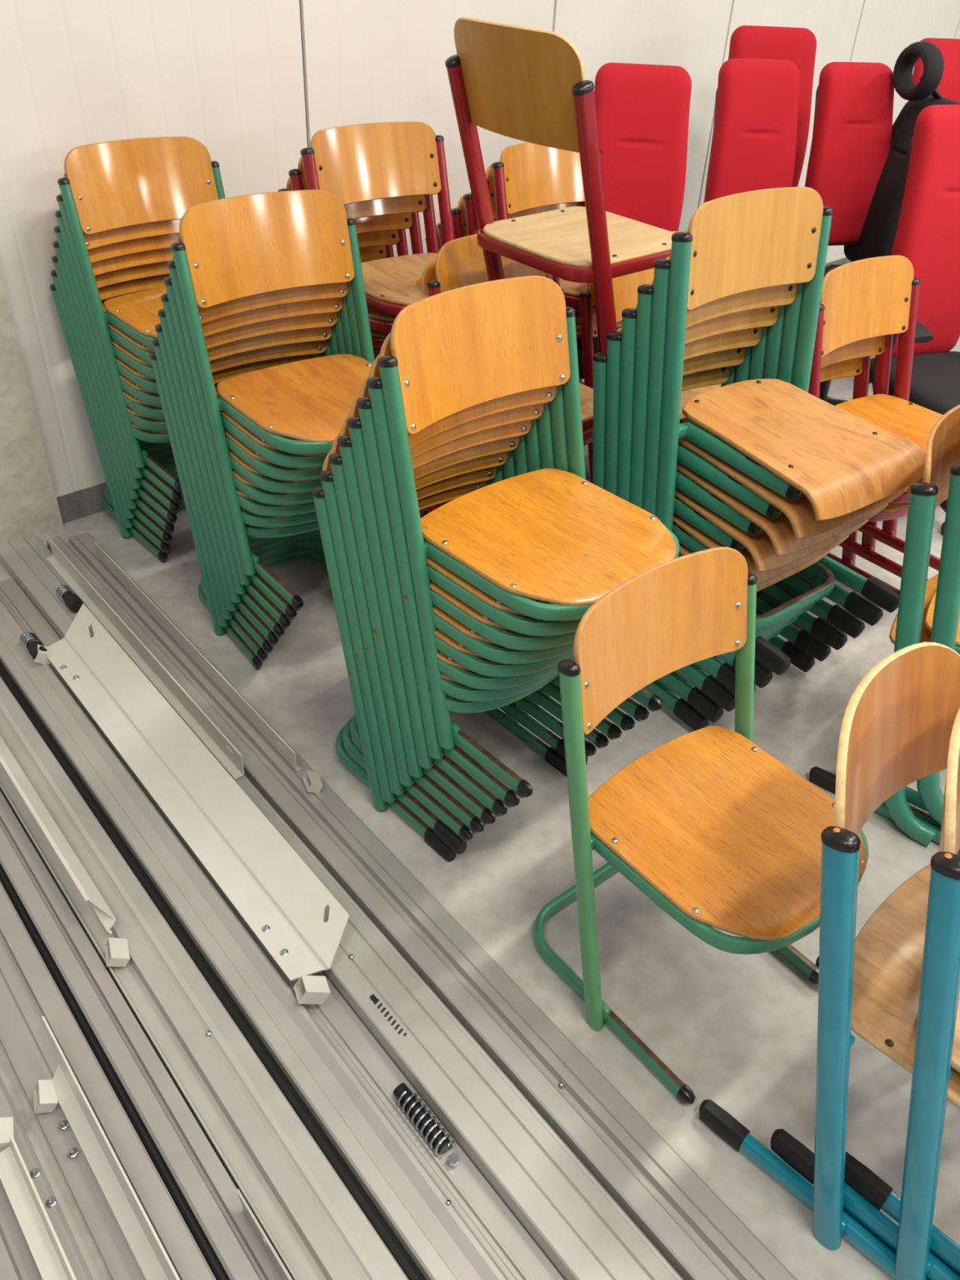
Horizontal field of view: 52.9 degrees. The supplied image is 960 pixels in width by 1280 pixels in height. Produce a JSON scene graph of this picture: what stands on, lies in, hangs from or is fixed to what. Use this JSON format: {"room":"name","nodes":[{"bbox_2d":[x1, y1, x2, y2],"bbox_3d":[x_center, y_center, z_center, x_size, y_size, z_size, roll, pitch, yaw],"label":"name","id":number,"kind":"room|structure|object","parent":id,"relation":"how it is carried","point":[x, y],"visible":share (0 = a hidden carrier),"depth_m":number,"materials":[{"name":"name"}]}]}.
{"room":"storage room","nodes":[
{"label":"storage room","id":0,"kind":"room"},
{"bbox_2d":[0,336,959,1279],"bbox_3d":[1.537,-0.604,3.862,15.000,0.100,13.000,3,37,0],"label":"floor","id":1,"kind":"structure","parent":0,"point":[740,1031],"depth_m":2.07,"materials":[{"name":"concrete"}]},
{"bbox_2d":[0,1075,93,1279],"bbox_3d":[-0.796,0.870,1.576,0.139,0.084,2.550,-25,45,-32],"label":"metal rail","id":2,"kind":"object","parent":1,"relation":"on","point":[17,1262],"depth_m":1.52,"materials":[{"name":"grey metal"}]},
{"bbox_2d":[0,881,216,1279],"bbox_3d":[-0.746,0.763,1.710,0.121,0.100,2.750,-25,45,-32],"label":"metal rail","id":3,"kind":"object","parent":1,"relation":"on","point":[28,992],"depth_m":1.63,"materials":[{"name":"grey metal"}]},
{"bbox_2d":[49,283,170,562],"bbox_3d":[-0.990,-0.768,3.088,0.475,0.866,0.530,-28,47,-35],"label":"chair","id":4,"kind":"object","parent":1,"relation":"on","point":[157,437],"visible":0.17,"depth_m":3.02,"materials":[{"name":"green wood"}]},
{"bbox_2d":[50,269,176,553],"bbox_3d":[-0.970,-0.794,3.050,0.475,0.865,0.529,-28,47,-35],"label":"chair","id":5,"kind":"object","parent":4,"relation":"on","point":[158,424],"visible":0.12,"depth_m":2.97,"materials":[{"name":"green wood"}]},
{"bbox_2d":[51,255,174,543],"bbox_3d":[-0.950,-0.820,3.012,0.475,0.864,0.527,-28,47,-35],"label":"chair","id":6,"kind":"object","parent":5,"relation":"on","point":[152,282],"visible":0.12,"depth_m":2.95,"materials":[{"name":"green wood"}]},
{"bbox_2d":[53,240,174,533],"bbox_3d":[-0.929,-0.846,2.973,0.475,0.862,0.526,-28,47,-34],"label":"chair","id":7,"kind":"object","parent":6,"relation":"on","point":[120,276],"visible":0.2,"depth_m":2.91,"materials":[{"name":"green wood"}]},
{"bbox_2d":[53,225,177,524],"bbox_3d":[-0.909,-0.872,2.935,0.475,0.861,0.525,-28,47,-34],"label":"chair","id":8,"kind":"object","parent":7,"relation":"on","point":[160,255],"visible":0.21,"depth_m":2.87,"materials":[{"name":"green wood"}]},
{"bbox_2d":[54,209,179,514],"bbox_3d":[-0.885,-0.894,2.894,0.475,0.850,0.511,-27,48,-34],"label":"chair","id":9,"kind":"object","parent":8,"relation":"on","point":[162,242],"visible":0.15,"depth_m":2.82,"materials":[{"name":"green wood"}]},
{"bbox_2d":[56,173,182,503],"bbox_3d":[-0.866,-0.920,2.856,0.475,0.850,0.511,-27,48,-34],"label":"chair","id":10,"kind":"object","parent":9,"relation":"on","point":[168,227],"visible":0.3,"depth_m":2.78,"materials":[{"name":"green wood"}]},
{"bbox_2d":[57,136,225,492],"bbox_3d":[-0.846,-0.946,2.818,0.475,0.850,0.511,-27,48,-34],"label":"chair","id":11,"kind":"object","parent":10,"relation":"on","point":[108,185],"visible":0.52,"depth_m":2.73,"materials":[{"name":"brown wood"}]},
{"bbox_2d":[0,791,292,1279],"bbox_3d":[-0.703,0.701,1.806,0.086,0.087,2.870,-25,45,-32],"label":"metal rail","id":12,"kind":"object","parent":1,"relation":"on","point":[206,1197],"depth_m":1.72,"materials":[{"name":"grey metal"}]},
{"bbox_2d":[0,676,408,1279],"bbox_3d":[-0.648,0.627,1.889,0.138,0.109,2.970,-25,45,-32],"label":"metal rail","id":13,"kind":"object","parent":1,"relation":"on","point":[315,1226],"depth_m":1.78,"materials":[{"name":"grey metal"}]},
{"bbox_2d":[149,351,327,669],"bbox_3d":[-0.558,-0.428,2.678,0.475,0.850,0.511,-22,44,-29],"label":"chair","id":14,"kind":"object","parent":1,"relation":"on","point":[252,531],"visible":0.13,"depth_m":2.66,"materials":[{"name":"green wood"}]},
{"bbox_2d":[152,322,324,662],"bbox_3d":[-0.535,-0.450,2.633,0.475,0.850,0.511,-22,45,-30],"label":"chair","id":15,"kind":"object","parent":14,"relation":"on","point":[251,519],"visible":0.1,"depth_m":2.61,"materials":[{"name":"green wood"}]},
{"bbox_2d":[155,307,331,653],"bbox_3d":[-0.512,-0.472,2.588,0.475,0.850,0.511,-22,45,-30],"label":"chair","id":16,"kind":"object","parent":15,"relation":"on","point":[315,347],"visible":0.09,"depth_m":2.57,"materials":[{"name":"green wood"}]},
{"bbox_2d":[157,292,338,645],"bbox_3d":[-0.490,-0.495,2.543,0.475,0.850,0.511,-23,45,-30],"label":"chair","id":17,"kind":"object","parent":16,"relation":"on","point":[321,334],"visible":0.18,"depth_m":2.52,"materials":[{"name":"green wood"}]},
{"bbox_2d":[160,275,346,637],"bbox_3d":[-0.467,-0.517,2.499,0.475,0.850,0.511,-23,45,-31],"label":"chair","id":18,"kind":"object","parent":17,"relation":"on","point":[247,472],"visible":0.19,"depth_m":2.46,"materials":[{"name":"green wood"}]},
{"bbox_2d":[164,257,354,629],"bbox_3d":[-0.445,-0.539,2.454,0.475,0.850,0.511,-24,45,-31],"label":"chair","id":19,"kind":"object","parent":18,"relation":"on","point":[262,465],"visible":0.09,"depth_m":2.40,"materials":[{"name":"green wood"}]},
{"bbox_2d":[167,234,362,620],"bbox_3d":[-0.422,-0.561,2.409,0.475,0.850,0.511,-24,46,-31],"label":"chair","id":20,"kind":"object","parent":19,"relation":"on","point":[255,443],"visible":0.22,"depth_m":2.36,"materials":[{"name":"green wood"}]},
{"bbox_2d":[170,189,374,610],"bbox_3d":[-0.399,-0.583,2.364,0.475,0.850,0.511,-24,46,-31],"label":"chair","id":21,"kind":"object","parent":20,"relation":"on","point":[233,248],"visible":0.79,"depth_m":2.30,"materials":[{"name":"brown wood"}]},
{"bbox_2d":[0,577,564,1279],"bbox_3d":[-0.512,0.529,2.022,0.269,0.117,3.050,-25,45,-32],"label":"metal rail","id":22,"kind":"object","parent":1,"relation":"on","point":[438,1217],"depth_m":1.95,"materials":[{"name":"grey metal"}]},
{"bbox_2d":[0,533,684,1279],"bbox_3d":[-0.467,0.446,2.137,0.136,0.117,3.210,-25,45,-32],"label":"metal rail","id":23,"kind":"object","parent":1,"relation":"on","point":[584,1233],"depth_m":1.76,"materials":[{"name":"grey metal"}]},
{"bbox_2d":[46,533,796,1279],"bbox_3d":[-0.333,0.416,2.206,0.146,0.093,3.150,-25,45,-32],"label":"metal rail","id":24,"kind":"object","parent":1,"relation":"on","point":[697,1233],"depth_m":1.90,"materials":[{"name":"grey metal"}]},
{"bbox_2d":[412,275,437,516],"bbox_3d":[0.061,-0.667,3.036,0.479,0.870,0.511,-25,45,-32],"label":"chair","id":25,"kind":"object","parent":1,"relation":"on","point":[418,279],"visible":0.02,"depth_m":3.07,"materials":[{"name":"brown wood"}]},
{"bbox_2d":[420,257,592,518],"bbox_3d":[0.105,-0.685,2.959,0.479,0.870,0.511,-25,45,-32],"label":"chair","id":26,"kind":"object","parent":25,"relation":"on","point":[428,274],"visible":0.03,"depth_m":2.75,"materials":[{"name":"brown wood"}]},
{"bbox_2d":[426,233,593,507],"bbox_3d":[0.148,-0.703,2.882,0.479,0.870,0.511,-25,45,-32],"label":"chair","id":27,"kind":"object","parent":26,"relation":"on","point":[460,262],"visible":0.14,"depth_m":2.74,"materials":[{"name":"red paint"}]},
{"bbox_2d":[444,17,674,432],"bbox_3d":[0.238,-1.068,2.523,0.552,0.942,0.477,-26,46,-31],"label":"chair","id":28,"kind":"object","parent":27,"relation":"on","point":[526,84],"visible":0.84,"depth_m":2.29,"materials":[{"name":"red paint"}]},
{"bbox_2d":[425,222,440,253],"bbox_3d":[0.098,-1.146,3.703,0.481,0.822,0.511,-25,45,-32],"label":"chair","id":29,"kind":"object","parent":1,"relation":"on","point":[439,222],"visible":0.02,"depth_m":3.49,"materials":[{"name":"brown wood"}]},
{"bbox_2d":[437,206,457,248],"bbox_3d":[0.145,-1.160,3.624,0.481,0.822,0.511,-25,45,-32],"label":"chair","id":30,"kind":"object","parent":29,"relation":"on","point":[439,228],"visible":0.02,"depth_m":3.41,"materials":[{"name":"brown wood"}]},
{"bbox_2d":[451,192,582,339],"bbox_3d":[0.192,-1.174,3.545,0.481,0.822,0.511,-25,45,-32],"label":"chair","id":31,"kind":"object","parent":30,"relation":"on","point":[460,229],"visible":0.05,"depth_m":3.33,"materials":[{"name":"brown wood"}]},
{"bbox_2d":[462,193,582,381],"bbox_3d":[0.238,-1.188,3.466,0.481,0.822,0.511,-25,45,-32],"label":"chair","id":32,"kind":"object","parent":31,"relation":"on","point":[472,226],"visible":0.04,"depth_m":3.25,"materials":[{"name":"brown wood"}]},
{"bbox_2d":[485,160,584,384],"bbox_3d":[0.285,-1.203,3.387,0.481,0.822,0.511,-25,45,-32],"label":"chair","id":33,"kind":"object","parent":32,"relation":"on","point":[489,175],"visible":0.07,"depth_m":3.29,"materials":[{"name":"brown wood"}]},
{"bbox_2d":[491,142,603,307],"bbox_3d":[0.332,-1.217,3.308,0.481,0.822,0.511,-25,45,-32],"label":"chair","id":34,"kind":"object","parent":33,"relation":"on","point":[527,175],"visible":0.2,"depth_m":3.20,"materials":[{"name":"brown wood"}]},
{"bbox_2d":[311,448,567,862],"bbox_3d":[-0.050,-0.020,2.174,0.475,0.850,0.511,-28,48,-35],"label":"chair","id":35,"kind":"object","parent":1,"relation":"on","point":[369,777],"visible":0.2,"depth_m":2.18,"materials":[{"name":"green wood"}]},
{"bbox_2d":[320,431,587,854],"bbox_3d":[-0.027,-0.046,2.134,0.475,0.850,0.511,-28,48,-35],"label":"chair","id":36,"kind":"object","parent":35,"relation":"on","point":[441,830],"visible":0.21,"depth_m":2.13,"materials":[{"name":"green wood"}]},
{"bbox_2d":[328,413,596,841],"bbox_3d":[-0.003,-0.072,2.093,0.475,0.850,0.511,-28,48,-35],"label":"chair","id":37,"kind":"object","parent":36,"relation":"on","point":[447,666],"visible":0.25,"depth_m":2.07,"materials":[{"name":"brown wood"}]},
{"bbox_2d":[337,394,608,833],"bbox_3d":[0.021,-0.097,2.053,0.475,0.850,0.511,-28,48,-34],"label":"chair","id":38,"kind":"object","parent":37,"relation":"on","point":[448,646],"visible":0.22,"depth_m":2.01,"materials":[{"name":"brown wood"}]},
{"bbox_2d":[346,374,622,825],"bbox_3d":[0.045,-0.123,2.013,0.475,0.850,0.511,-28,47,-34],"label":"chair","id":39,"kind":"object","parent":38,"relation":"on","point":[445,623],"visible":0.22,"depth_m":1.96,"materials":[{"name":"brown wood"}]},
{"bbox_2d":[356,354,635,817],"bbox_3d":[0.068,-0.148,1.972,0.475,0.850,0.511,-28,47,-34],"label":"chair","id":40,"kind":"object","parent":39,"relation":"on","point":[467,615],"visible":0.3,"depth_m":1.91,"materials":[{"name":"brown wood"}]},
{"bbox_2d":[366,332,649,808],"bbox_3d":[0.092,-0.174,1.932,0.475,0.850,0.511,-27,47,-34],"label":"chair","id":41,"kind":"object","parent":40,"relation":"on","point":[472,596],"visible":0.27,"depth_m":1.87,"materials":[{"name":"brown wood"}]},
{"bbox_2d":[377,275,679,798],"bbox_3d":[0.116,-0.200,1.891,0.475,0.850,0.511,-27,47,-34],"label":"chair","id":42,"kind":"object","parent":41,"relation":"on","point":[557,537],"visible":0.89,"depth_m":1.83,"materials":[{"name":"green paint"}]},
{"bbox_2d":[578,282,622,483],"bbox_3d":[0.608,-0.808,3.254,0.479,0.870,0.511,-25,45,-32],"label":"chair","id":43,"kind":"object","parent":1,"relation":"on","point":[587,299],"visible":0.09,"depth_m":3.09,"materials":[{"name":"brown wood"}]},
{"bbox_2d":[585,231,720,482],"bbox_3d":[0.648,-0.823,3.184,0.479,0.870,0.511,-25,45,-32],"label":"chair","id":44,"kind":"object","parent":43,"relation":"on","point":[624,287],"visible":0.04,"depth_m":3.09,"materials":[{"name":"brown wood"}]},
{"bbox_2d":[576,62,691,378],"bbox_3d":[0.530,-1.247,3.446,0.630,1.334,0.663,2,37,-2],"label":"office chair","id":45,"kind":"object","parent":1,"relation":"on","point":[642,110],"visible":0.4,"depth_m":3.32,"materials":[{"name":"red fabric"}]},
{"bbox_2d":[533,546,868,1104],"bbox_3d":[0.418,0.334,1.747,0.475,0.850,0.511,-24,45,-32],"label":"chair","id":46,"kind":"object","parent":1,"relation":"on","point":[717,832],"visible":0.98,"depth_m":1.70,"materials":[{"name":"brown wood"}]},
{"bbox_2d":[592,326,831,730],"bbox_3d":[0.620,-0.330,2.557,0.518,0.915,0.563,-23,44,-31],"label":"chair","id":47,"kind":"object","parent":1,"relation":"on","point":[800,659],"visible":0.11,"depth_m":2.53,"materials":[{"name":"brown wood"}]},
{"bbox_2d":[604,304,848,723],"bbox_3d":[0.645,-0.363,2.497,0.518,0.916,0.560,-23,44,-31],"label":"chair","id":48,"kind":"object","parent":47,"relation":"on","point":[686,534],"visible":0.21,"depth_m":2.45,"materials":[{"name":"brown wood"}]},
{"bbox_2d":[617,280,867,711],"bbox_3d":[0.670,-0.396,2.436,0.518,0.918,0.557,-23,44,-31],"label":"chair","id":49,"kind":"object","parent":48,"relation":"on","point":[761,548],"visible":0.26,"depth_m":2.38,"materials":[{"name":"brown wood"}]},
{"bbox_2d":[630,256,888,693],"bbox_3d":[0.695,-0.428,2.375,0.518,0.920,0.553,-23,44,-31],"label":"chair","id":50,"kind":"object","parent":49,"relation":"on","point":[780,531],"visible":0.26,"depth_m":2.33,"materials":[{"name":"brown wood"}]},
{"bbox_2d":[643,229,908,688],"bbox_3d":[0.720,-0.461,2.315,0.518,0.922,0.550,-23,44,-31],"label":"chair","id":51,"kind":"object","parent":50,"relation":"on","point":[800,513],"visible":0.28,"depth_m":2.28,"materials":[{"name":"brown wood"}]},
{"bbox_2d":[656,186,925,675],"bbox_3d":[0.744,-0.494,2.255,0.518,0.924,0.549,-23,44,-31],"label":"chair","id":52,"kind":"object","parent":51,"relation":"on","point":[793,442],"visible":0.88,"depth_m":2.23,"materials":[{"name":"green paint"}]},
{"bbox_2d":[703,58,799,202],"bbox_3d":[1.075,-1.444,3.747,0.603,1.334,0.660,-7,38,-13],"label":"office chair","id":53,"kind":"object","parent":1,"relation":"on","point":[754,138],"visible":0.43,"depth_m":3.61,"materials":[{"name":"red fabric"}]},
{"bbox_2d":[728,25,816,186],"bbox_3d":[1.200,-1.756,4.113,0.603,1.403,0.660,-2,37,-7],"label":"office chair","id":54,"kind":"object","parent":1,"relation":"on","point":[797,46],"visible":0.23,"depth_m":3.92,"materials":[{"name":"red fabric"}]},
{"bbox_2d":[698,641,959,1279],"bbox_3d":[0.739,0.520,1.486,0.565,0.898,0.518,32,45,32],"label":"chair","id":55,"kind":"object","parent":1,"relation":"on","point":[898,722],"visible":0.84,"depth_m":1.44,"materials":[{"name":"teal paint"}]},
{"bbox_2d":[770,707,959,1279],"bbox_3d":[0.847,0.540,1.411,0.565,0.898,0.518,32,46,33],"label":"chair","id":56,"kind":"object","parent":55,"relation":"on","point":[937,1041],"visible":0.95,"depth_m":1.31,"materials":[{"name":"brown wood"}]},
{"bbox_2d":[844,1151,959,1273],"bbox_3d":[0.933,0.548,1.348,0.565,0.898,0.518,32,46,33],"label":"chair","id":57,"kind":"object","parent":56,"relation":"on","point":[858,1176],"visible":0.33,"depth_m":1.55,"materials":[{"name":"brown wood"}]},
{"bbox_2d":[804,62,894,405],"bbox_3d":[1.473,-1.468,3.809,0.639,1.334,0.651,19,40,20],"label":"office chair","id":58,"kind":"object","parent":1,"relation":"on","point":[851,140],"visible":0.57,"depth_m":3.68,"materials":[{"name":"red fabric"}]},
{"bbox_2d":[791,355,908,631],"bbox_3d":[1.084,-0.495,2.893,0.484,0.851,0.511,-23,44,-31],"label":"chair","id":59,"kind":"object","parent":1,"relation":"on","point":[859,368],"visible":0.07,"depth_m":2.94,"materials":[{"name":"brown wood"}]},
{"bbox_2d":[808,334,928,620],"bbox_3d":[1.120,-0.536,2.814,0.484,0.851,0.511,-23,44,-31],"label":"chair","id":60,"kind":"object","parent":59,"relation":"on","point":[881,347],"visible":0.08,"depth_m":2.89,"materials":[{"name":"brown wood"}]},
{"bbox_2d":[808,255,942,570],"bbox_3d":[1.155,-0.576,2.735,0.484,0.851,0.511,-23,44,-31],"label":"chair","id":61,"kind":"object","parent":60,"relation":"on","point":[860,300],"visible":0.55,"depth_m":2.72,"materials":[{"name":"red paint"}]},
{"bbox_2d":[808,404,959,847],"bbox_3d":[1.165,-0.019,2.225,0.501,0.907,0.523,27,43,28],"label":"chair","id":62,"kind":"object","parent":1,"relation":"on","point":[908,628],"visible":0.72,"depth_m":2.07,"materials":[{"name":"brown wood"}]},
{"bbox_2d":[905,462,959,824],"bbox_3d":[1.224,-0.051,2.182,0.501,0.907,0.523,27,43,28],"label":"chair","id":63,"kind":"object","parent":62,"relation":"on","point":[942,618],"visible":0.59,"depth_m":2.01,"materials":[{"name":"green paint"}]},
{"bbox_2d":[823,41,959,398],"bbox_3d":[1.395,-1.572,3.868,0.651,1.423,0.639,24,42,26],"label":"office chair","id":64,"kind":"object","parent":1,"relation":"on","point":[877,237],"visible":0.32,"depth_m":3.67,"materials":[{"name":"black plastic"}]},
{"bbox_2d":[868,104,959,534],"bbox_3d":[1.642,-1.067,3.328,0.630,1.289,0.663,-9,39,-16],"label":"office chair","id":65,"kind":"object","parent":1,"relation":"on","point":[927,233],"visible":0.6,"depth_m":3.25,"materials":[{"name":"red fabric"}]},
{"bbox_2d":[868,37,959,384],"bbox_3d":[2.115,-1.861,4.342,0.630,1.379,0.663,-3,37,-9],"label":"office chair","id":66,"kind":"object","parent":1,"relation":"on","point":[948,87],"visible":0.2,"depth_m":4.11,"materials":[{"name":"red fabric"}]},
{"bbox_3d":[-0.498,-0.944,3.390,0.481,0.822,0.511,-24,45,-32],"label":"chair","id":67,"kind":"object","parent":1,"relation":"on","visible":0},
{"bbox_3d":[-0.449,-0.961,3.306,0.481,0.822,0.511,-24,45,-32],"label":"chair","id":68,"kind":"object","parent":67,"relation":"on","visible":0},
{"bbox_2d":[359,244,394,262],"bbox_3d":[-0.399,-0.978,3.221,0.481,0.822,0.511,-24,45,-32],"label":"chair","id":69,"kind":"object","parent":68,"relation":"on","point":[371,253],"visible":0.02,"depth_m":3.26,"materials":[{"name":"brown wood"}]},
{"bbox_2d":[356,229,408,359],"bbox_3d":[-0.349,-0.994,3.136,0.481,0.822,0.511,-24,45,-32],"label":"chair","id":70,"kind":"object","parent":69,"relation":"on","point":[397,237],"visible":0.02,"depth_m":3.17,"materials":[{"name":"brown wood"}]},
{"bbox_2d":[277,177,423,348],"bbox_3d":[-0.300,-1.011,3.052,0.481,0.822,0.511,-24,45,-32],"label":"chair","id":71,"kind":"object","parent":70,"relation":"on","point":[411,221],"visible":0.04,"depth_m":3.08,"materials":[{"name":"brown wood"}]},
{"bbox_2d":[288,157,439,333],"bbox_3d":[-0.250,-1.028,2.967,0.481,0.822,0.511,-24,45,-32],"label":"chair","id":72,"kind":"object","parent":71,"relation":"on","point":[419,203],"visible":0.16,"depth_m":2.96,"materials":[{"name":"brown wood"}]},
{"bbox_2d":[300,121,453,316],"bbox_3d":[-0.201,-1.044,2.882,0.481,0.822,0.511,-24,45,-32],"label":"chair","id":73,"kind":"object","parent":72,"relation":"on","point":[355,163],"visible":0.48,"depth_m":2.82,"materials":[{"name":"red paint"}]},
{"bbox_2d":[0,0,959,542],"bbox_3d":[1.994,-4.206,4.267,13.750,5.200,0.130,-27,47,-34],"label":"wall","id":74,"kind":"structure","parent":0,"point":[253,82],"depth_m":3.09,"materials":[{"name":"white paint"}]},
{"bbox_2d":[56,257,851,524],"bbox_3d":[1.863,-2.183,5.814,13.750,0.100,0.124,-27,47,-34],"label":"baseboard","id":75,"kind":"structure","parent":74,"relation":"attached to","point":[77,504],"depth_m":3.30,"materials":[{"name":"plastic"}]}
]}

